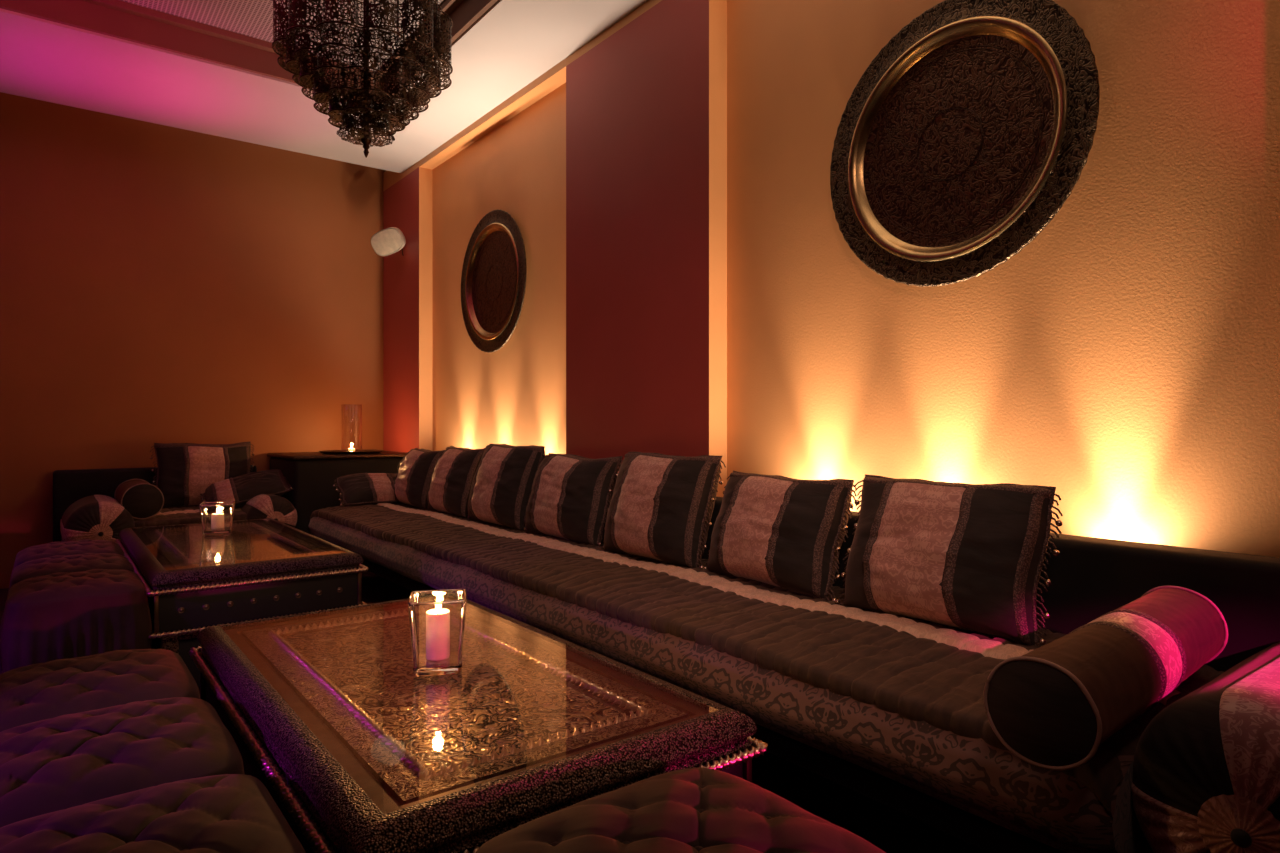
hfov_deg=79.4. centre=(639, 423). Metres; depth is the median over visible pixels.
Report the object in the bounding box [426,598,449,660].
pillar candle
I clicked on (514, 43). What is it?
ceiling
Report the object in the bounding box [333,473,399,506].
throw cushion
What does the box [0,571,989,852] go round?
floor
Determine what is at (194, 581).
coffee table
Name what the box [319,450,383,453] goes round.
round tray
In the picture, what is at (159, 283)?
wall
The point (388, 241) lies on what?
wall speaker
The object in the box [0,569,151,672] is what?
pouf
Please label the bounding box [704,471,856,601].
throw cushion
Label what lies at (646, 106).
pillar
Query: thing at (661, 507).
throw cushion
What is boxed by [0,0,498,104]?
trim
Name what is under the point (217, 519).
pillar candle
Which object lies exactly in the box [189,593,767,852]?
coffee table
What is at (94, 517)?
bolster
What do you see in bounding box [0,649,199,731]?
pouf
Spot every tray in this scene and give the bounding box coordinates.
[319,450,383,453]
[461,209,526,352]
[830,0,1099,286]
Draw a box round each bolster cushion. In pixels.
[114,479,163,518]
[983,586,1227,770]
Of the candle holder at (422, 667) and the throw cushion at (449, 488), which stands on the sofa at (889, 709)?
the throw cushion at (449, 488)
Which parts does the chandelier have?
tier plate, tier plate, tier plate, tier plate, stem, tier plate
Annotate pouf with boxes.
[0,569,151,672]
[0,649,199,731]
[0,697,243,827]
[0,774,305,852]
[7,553,133,595]
[10,539,123,580]
[475,767,885,852]
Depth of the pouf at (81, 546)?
3.22 m
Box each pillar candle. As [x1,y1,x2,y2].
[211,508,223,528]
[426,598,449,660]
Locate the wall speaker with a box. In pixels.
[371,227,405,255]
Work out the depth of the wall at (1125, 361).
2.15 m
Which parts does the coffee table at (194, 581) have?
leg, glass, carved rail, rope trim, hammered moulding, embossed panel, rope trim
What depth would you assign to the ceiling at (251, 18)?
3.67 m
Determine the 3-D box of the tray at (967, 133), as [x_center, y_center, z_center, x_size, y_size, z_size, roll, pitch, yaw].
[0.898,-0.820,2.255,0.038,0.830,0.830,0,0,-38]
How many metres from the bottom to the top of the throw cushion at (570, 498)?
0.363 m
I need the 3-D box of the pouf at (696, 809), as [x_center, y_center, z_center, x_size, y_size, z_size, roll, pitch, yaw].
[0.068,0.713,0.894,0.453,0.474,0.474,0,0,-38]
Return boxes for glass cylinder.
[341,404,361,450]
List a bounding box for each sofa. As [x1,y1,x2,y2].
[53,465,256,541]
[308,497,1279,852]
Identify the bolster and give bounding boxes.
[60,495,134,541]
[241,494,296,526]
[1131,642,1279,852]
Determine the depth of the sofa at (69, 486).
4.51 m
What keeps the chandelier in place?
hanging from the ceiling at (251, 18)
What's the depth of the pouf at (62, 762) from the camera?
1.22 m
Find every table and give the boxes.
[114,518,367,686]
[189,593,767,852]
[267,451,407,535]
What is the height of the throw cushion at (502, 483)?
0.403 m
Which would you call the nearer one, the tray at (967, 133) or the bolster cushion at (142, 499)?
the tray at (967, 133)
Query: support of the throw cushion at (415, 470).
on the sofa at (889, 709)
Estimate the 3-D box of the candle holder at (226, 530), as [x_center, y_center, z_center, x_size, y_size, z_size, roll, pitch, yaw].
[-1.935,0.430,3.534,0.142,0.137,0.142,0,0,-25]
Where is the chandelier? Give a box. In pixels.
[271,0,452,157]
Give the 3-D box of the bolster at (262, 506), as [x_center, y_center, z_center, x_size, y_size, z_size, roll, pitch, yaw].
[-2.311,0.565,4.750,0.281,0.281,0.607,0,0,-38]
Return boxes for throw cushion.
[150,441,254,508]
[200,469,293,511]
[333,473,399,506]
[394,448,444,509]
[427,446,485,518]
[467,444,544,530]
[524,453,622,546]
[601,452,725,567]
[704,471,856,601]
[835,474,1062,646]
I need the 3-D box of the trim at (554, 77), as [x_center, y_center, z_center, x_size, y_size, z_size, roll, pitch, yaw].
[-0.021,-1.820,3.409,0.095,0.140,6.120,0,0,-38]
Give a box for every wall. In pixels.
[0,92,386,588]
[432,0,1279,556]
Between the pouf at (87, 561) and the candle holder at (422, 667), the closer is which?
the candle holder at (422, 667)
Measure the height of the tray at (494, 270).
0.830 m
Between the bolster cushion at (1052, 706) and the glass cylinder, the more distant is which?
the glass cylinder
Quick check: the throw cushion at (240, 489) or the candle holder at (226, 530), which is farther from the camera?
the throw cushion at (240, 489)
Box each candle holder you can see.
[199,501,235,534]
[408,589,466,676]
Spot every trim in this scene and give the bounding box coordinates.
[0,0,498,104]
[383,0,661,190]
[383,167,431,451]
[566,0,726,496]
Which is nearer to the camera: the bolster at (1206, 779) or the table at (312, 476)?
the bolster at (1206, 779)
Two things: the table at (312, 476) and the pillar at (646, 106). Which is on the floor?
the table at (312, 476)
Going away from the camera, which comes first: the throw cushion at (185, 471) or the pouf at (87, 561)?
the pouf at (87, 561)
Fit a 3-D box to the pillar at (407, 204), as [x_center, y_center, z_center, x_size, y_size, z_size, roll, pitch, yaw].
[-1.679,-0.400,5.554,0.095,2.700,0.697,0,0,-38]
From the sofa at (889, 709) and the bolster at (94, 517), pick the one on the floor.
the sofa at (889, 709)
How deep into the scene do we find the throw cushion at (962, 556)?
1.78 m
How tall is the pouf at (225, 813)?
0.442 m
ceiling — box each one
[0,0,647,172]
[120,0,444,71]

